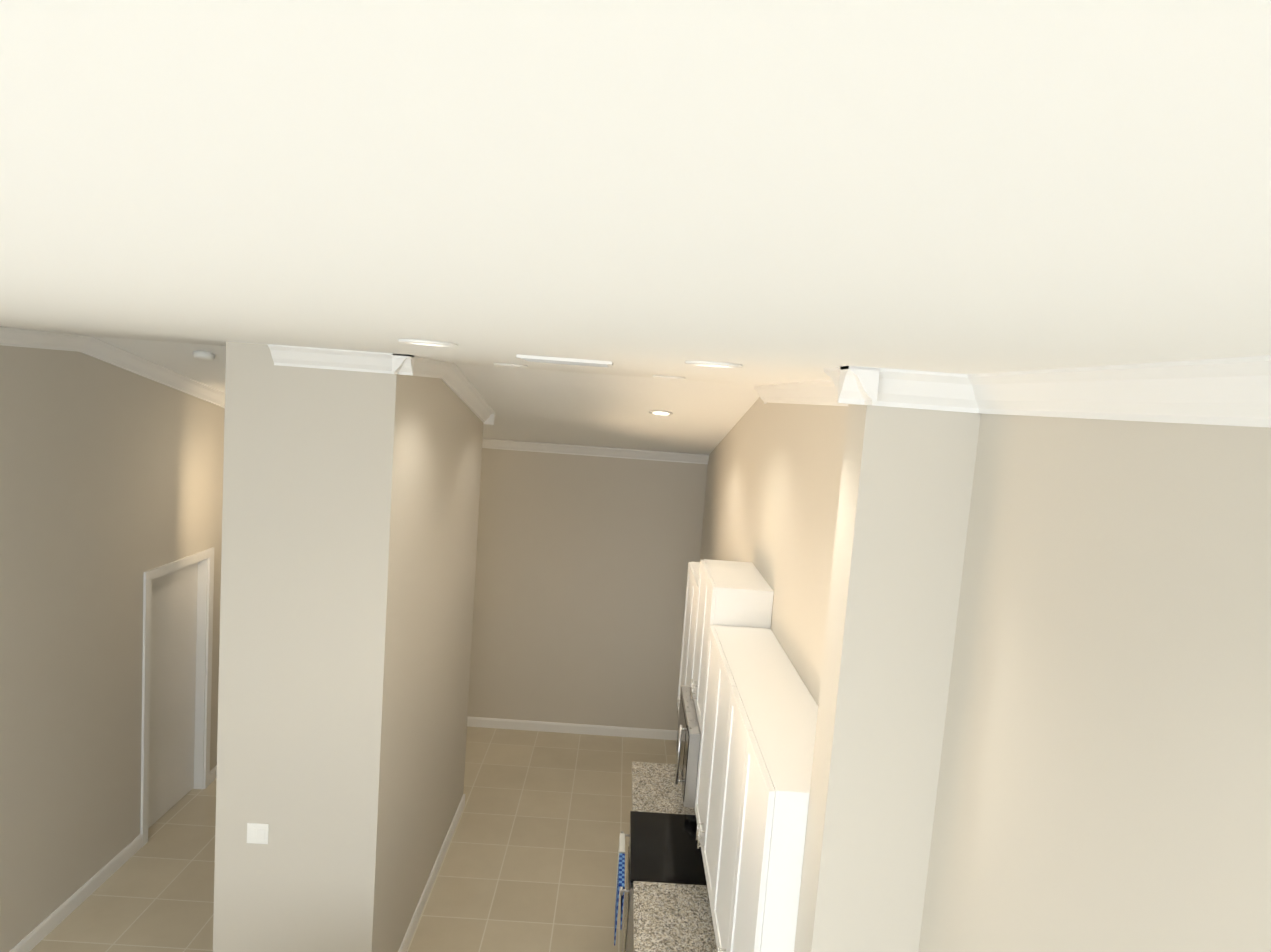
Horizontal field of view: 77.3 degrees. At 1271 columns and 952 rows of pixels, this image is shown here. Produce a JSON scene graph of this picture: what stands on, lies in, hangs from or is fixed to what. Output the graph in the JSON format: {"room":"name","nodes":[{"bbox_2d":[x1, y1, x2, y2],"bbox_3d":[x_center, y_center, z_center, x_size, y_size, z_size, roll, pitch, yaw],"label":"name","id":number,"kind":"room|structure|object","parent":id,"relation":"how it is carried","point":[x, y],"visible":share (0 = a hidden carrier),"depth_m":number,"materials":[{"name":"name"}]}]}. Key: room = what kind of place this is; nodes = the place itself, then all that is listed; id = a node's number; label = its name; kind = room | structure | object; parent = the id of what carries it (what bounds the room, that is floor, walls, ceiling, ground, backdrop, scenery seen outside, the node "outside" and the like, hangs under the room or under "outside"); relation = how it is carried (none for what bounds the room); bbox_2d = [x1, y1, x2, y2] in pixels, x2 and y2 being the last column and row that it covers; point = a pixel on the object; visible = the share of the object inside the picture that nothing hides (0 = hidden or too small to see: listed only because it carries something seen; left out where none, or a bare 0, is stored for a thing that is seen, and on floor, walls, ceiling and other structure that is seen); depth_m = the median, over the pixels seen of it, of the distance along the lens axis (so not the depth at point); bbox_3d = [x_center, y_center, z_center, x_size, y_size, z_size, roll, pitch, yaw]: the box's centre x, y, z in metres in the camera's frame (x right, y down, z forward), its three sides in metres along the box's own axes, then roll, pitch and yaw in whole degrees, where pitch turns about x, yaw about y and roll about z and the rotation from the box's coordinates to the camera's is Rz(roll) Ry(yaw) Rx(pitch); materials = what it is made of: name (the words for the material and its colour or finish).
{"room":"kitchen","nodes":[
{"label":"kitchen","id":0,"kind":"room"},
{"bbox_2d":[0,345,224,951],"bbox_3d":[-3.659,1.248,2.605,0.120,3.820,11.870,4,6,-1],"label":"wall","id":1,"kind":"structure","parent":0,"point":[111,484],"depth_m":5.18,"materials":[{"name":"beige paint"}]},
{"bbox_2d":[9,834,141,951],"bbox_3d":[-3.715,3.229,1.462,0.016,0.105,9.200,4,6,-1],"label":"baseboard","id":2,"kind":"structure","parent":1,"relation":"attached to","point":[31,940],"depth_m":5.32,"materials":[{"name":"white wood"}]},
{"bbox_2d":[0,326,224,407],"bbox_3d":[-3.446,-0.228,2.399,0.085,0.787,11.750,4,6,-1],"label":"crown molding","id":3,"kind":"structure","parent":1,"relation":"attached to","point":[91,346],"depth_m":5.21,"materials":[{"name":"white wood"}]},
{"bbox_2d":[148,562,197,827],"bbox_3d":[-3.792,1.745,6.423,0.040,2.034,0.802,4,6,-1],"label":"door","id":4,"kind":"structure","parent":1,"relation":"in","point":[173,677],"depth_m":6.47,"materials":[{"name":"white wood"}]},
{"bbox_2d":[140,547,213,846],"bbox_3d":[-3.746,1.712,6.420,0.138,2.130,0.970,4,6,-1],"label":"trim","id":5,"kind":"structure","parent":1,"relation":"attached to","point":[204,559],"depth_m":6.59,"materials":[{"name":"white wood"}]},
{"bbox_2d":[209,765,216,784],"bbox_3d":[-3.773,2.594,7.790,0.016,0.105,1.580,4,6,-1],"label":"baseboard","id":6,"kind":"structure","parent":1,"relation":"attached to","point":[213,773],"depth_m":7.07,"materials":[{"name":"white wood"}]},
{"bbox_2d":[213,342,482,951],"bbox_3d":[-1.800,1.095,5.509,0.870,3.820,2.555,4,6,-1],"label":"wall","id":7,"kind":"structure","parent":0,"point":[350,511],"depth_m":4.27,"materials":[{"name":"beige paint"}]},
{"bbox_2d":[247,823,268,843],"bbox_3d":[-2.047,1.938,4.303,0.115,0.115,0.008,4,6,-1],"label":"light switch","id":8,"kind":"object","parent":7,"relation":"attached to","point":[257,833],"visible":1,"depth_m":4.30,"materials":[{"name":"white plastic"}]},
{"bbox_2d":[268,344,387,373],"bbox_3d":[-1.536,-0.592,4.016,0.605,0.105,0.085,4,6,-1],"label":"crown molding","id":9,"kind":"structure","parent":7,"relation":"attached to","point":[282,355],"depth_m":4.01,"materials":[{"name":"white wood"}]},
{"bbox_2d":[398,794,464,951],"bbox_3d":[-1.493,2.971,5.700,0.016,0.105,2.587,4,6,-1],"label":"baseboard","id":10,"kind":"structure","parent":7,"relation":"attached to","point":[411,928],"depth_m":5.78,"materials":[{"name":"white wood"}]},
{"bbox_2d":[388,353,495,424],"bbox_3d":[-1.201,-0.522,5.351,0.085,0.459,2.725,4,6,-1],"label":"crown molding","id":11,"kind":"structure","parent":7,"relation":"attached to","point":[451,375],"depth_m":5.03,"materials":[{"name":"white wood"}]},
{"bbox_2d":[30,726,676,951],"bbox_3d":[-1.522,3.308,3.133,4.695,0.060,12.470,4,6,-1],"label":"floor","id":12,"kind":"structure","parent":0,"point":[529,862],"depth_m":6.05,"materials":[{"name":"tile"}]},
{"bbox_2d":[614,811,706,951],"bbox_3d":[0.245,2.658,4.973,0.731,1.125,0.756,4,6,-1],"label":"range","id":13,"kind":"object","parent":12,"relation":"on","point":[662,847],"visible":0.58,"depth_m":4.86,"materials":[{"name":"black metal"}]},
{"bbox_3d":[-0.616,2.752,4.637,2.444,0.878,2.878,4,6,-1],"label":"cabinet","id":14,"kind":"object","parent":12,"relation":"on","visible":0},
{"bbox_2d":[632,761,695,814],"bbox_3d":[0.305,2.201,5.680,0.653,0.140,0.733,4,6,-1],"label":"countertop","id":15,"kind":"structure","parent":14,"relation":"on","point":[654,788],"depth_m":5.63,"materials":[{"name":"stone"}]},
{"bbox_2d":[633,881,716,951],"bbox_3d":[0.328,2.286,3.906,0.653,0.326,1.288,4,6,-1],"label":"countertop","id":16,"kind":"structure","parent":14,"relation":"on","point":[670,917],"depth_m":4.25,"materials":[{"name":"stone"}]},
{"bbox_2d":[468,448,707,729],"bbox_3d":[-1.370,0.830,8.489,4.575,3.820,0.120,4,6,-1],"label":"wall","id":17,"kind":"structure","parent":0,"point":[581,570],"depth_m":8.47,"materials":[{"name":"beige paint"}]},
{"bbox_2d":[467,717,676,739],"bbox_3d":[-0.922,2.722,8.615,2.935,0.105,0.016,4,6,-1],"label":"baseboard","id":18,"kind":"structure","parent":17,"relation":"attached to","point":[471,721],"depth_m":8.61,"materials":[{"name":"white wood"}]},
{"bbox_2d":[482,438,708,463],"bbox_3d":[-1.357,-0.324,8.271,4.250,0.105,0.085,4,6,-1],"label":"crown molding","id":19,"kind":"structure","parent":17,"relation":"attached to","point":[487,443],"depth_m":8.28,"materials":[{"name":"white wood"}]},
{"bbox_2d":[0,0,1270,454],"bbox_3d":[-1.208,-0.125,2.791,4.815,0.934,12.470,4,6,-1],"label":"ceiling","id":20,"kind":"structure","parent":0,"point":[640,194],"depth_m":0.48,"materials":[{"name":"white paint"}]},
{"bbox_2d":[193,351,214,360],"bbox_3d":[-2.836,-0.788,5.225,0.130,0.062,0.130,4,6,-1],"label":"smoke detector","id":21,"kind":"object","parent":20,"relation":"attached to","point":[203,356],"visible":1,"depth_m":5.18,"materials":[{"name":"white plastic"}]},
{"bbox_2d":[398,339,457,346],"bbox_3d":[-0.661,-0.423,2.533,0.184,0.010,0.184,4,6,-1],"label":"recessed light","id":22,"kind":"object","parent":20,"relation":"in","point":[427,343],"visible":1,"depth_m":2.48,"materials":[{"name":"white"}]},
{"bbox_2d":[494,363,527,366],"bbox_3d":[-0.679,-0.604,4.332,0.184,0.010,0.184,4,6,-1],"label":"recessed light","id":23,"kind":"object","parent":20,"relation":"in","point":[511,365],"visible":1,"depth_m":4.26,"materials":[{"name":"white plastic"}]},
{"bbox_2d":[516,354,612,367],"bbox_3d":[-0.269,-0.449,3.116,0.360,0.016,0.260,4,6,-1],"label":"ceiling vent","id":24,"kind":"object","parent":20,"relation":"in","point":[567,361],"visible":1,"depth_m":2.99,"materials":[{"name":"white metal"}]},
{"bbox_2d":[649,410,672,415],"bbox_3d":[0.197,-0.488,6.158,0.184,0.044,0.181,4,6,-1],"label":"recessed light","id":25,"kind":"object","parent":20,"relation":"in","point":[660,412],"visible":1,"depth_m":6.15,"materials":[{"name":"white"}]},
{"bbox_2d":[653,375,684,378],"bbox_3d":[0.186,-0.548,4.415,0.184,0.010,0.184,4,6,-1],"label":"recessed light","id":26,"kind":"object","parent":20,"relation":"in","point":[668,377],"visible":1,"depth_m":4.35,"materials":[{"name":"white"}]},
{"bbox_2d":[685,361,742,367],"bbox_3d":[0.251,-0.357,2.546,0.184,0.010,0.184,4,6,-1],"label":"recessed light","id":27,"kind":"object","parent":20,"relation":"in","point":[715,364],"visible":1,"depth_m":2.48,"materials":[{"name":"white"}]},
{"bbox_2d":[700,397,847,704],"bbox_3d":[0.823,1.286,5.539,0.240,3.820,5.880,4,6,-1],"label":"wall","id":28,"kind":"structure","parent":0,"point":[773,482],"depth_m":4.19,"materials":[{"name":"beige paint"}]},
{"bbox_2d":[676,562,695,716],"bbox_3d":[0.533,1.241,5.648,0.338,1.096,0.821,4,6,-1],"label":"upper cabinet","id":29,"kind":"object","parent":28,"relation":"attached to","point":[690,601],"depth_m":5.76,"materials":[{"name":"white wood"}]},
{"bbox_2d":[688,559,773,727],"bbox_3d":[0.564,1.008,4.822,0.338,0.846,0.769,4,6,-1],"label":"upper cabinet","id":30,"kind":"object","parent":28,"relation":"attached to","point":[726,591],"depth_m":4.62,"materials":[{"name":"white wood"}]},
{"bbox_2d":[675,686,700,807],"bbox_3d":[0.465,1.644,4.877,0.442,0.434,0.748,4,6,-1],"label":"microwave","id":31,"kind":"object","parent":30,"relation":"attached to","point":[688,741],"visible":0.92,"depth_m":4.61,"materials":[{"name":"silver metal"}]},
{"bbox_2d":[695,623,800,888],"bbox_3d":[0.548,1.419,3.974,0.338,1.076,0.991,4,6,-1],"label":"upper cabinet","id":32,"kind":"object","parent":28,"relation":"attached to","point":[729,648],"depth_m":4.02,"materials":[{"name":"white wood"}]},
{"bbox_2d":[708,675,817,951],"bbox_3d":[0.556,1.506,3.109,0.338,1.076,1.001,4,6,-1],"label":"upper cabinet","id":33,"kind":"object","parent":28,"relation":"attached to","point":[756,706],"depth_m":2.93,"materials":[{"name":"white wood"}]},
{"bbox_2d":[754,374,827,404],"bbox_3d":[0.810,-0.388,3.763,0.085,0.116,2.680,4,6,-1],"label":"crown molding","id":34,"kind":"structure","parent":28,"relation":"attached to","point":[807,392],"depth_m":3.97,"materials":[{"name":"white wood"}]},
{"bbox_2d":[794,404,980,951],"bbox_3d":[0.743,1.582,2.518,0.445,3.820,0.190,4,6,-1],"label":"wall","id":35,"kind":"structure","parent":0,"point":[906,484],"depth_m":2.33,"materials":[{"name":"beige paint"}]},
{"bbox_2d":[828,366,963,411],"bbox_3d":[0.725,-0.244,2.207,0.305,0.105,0.105,4,6,-1],"label":"crown molding","id":36,"kind":"structure","parent":35,"relation":"attached to","point":[855,385],"depth_m":2.19,"materials":[{"name":"white wood"}]},
{"bbox_2d":[918,414,1270,951],"bbox_3d":[0.932,1.887,-0.400,0.120,3.820,5.680,4,6,-1],"label":"wall","id":37,"kind":"structure","parent":0,"point":[1104,782],"depth_m":1.59,"materials":[{"name":"beige paint"}]},
{"bbox_2d":[960,355,1270,427],"bbox_3d":[0.965,0.052,-0.584,0.085,0.105,5.680,4,6,-1],"label":"crown molding","id":38,"kind":"structure","parent":37,"relation":"attached to","point":[1236,391],"depth_m":1.48,"materials":[{"name":"white wood"}]}
]}

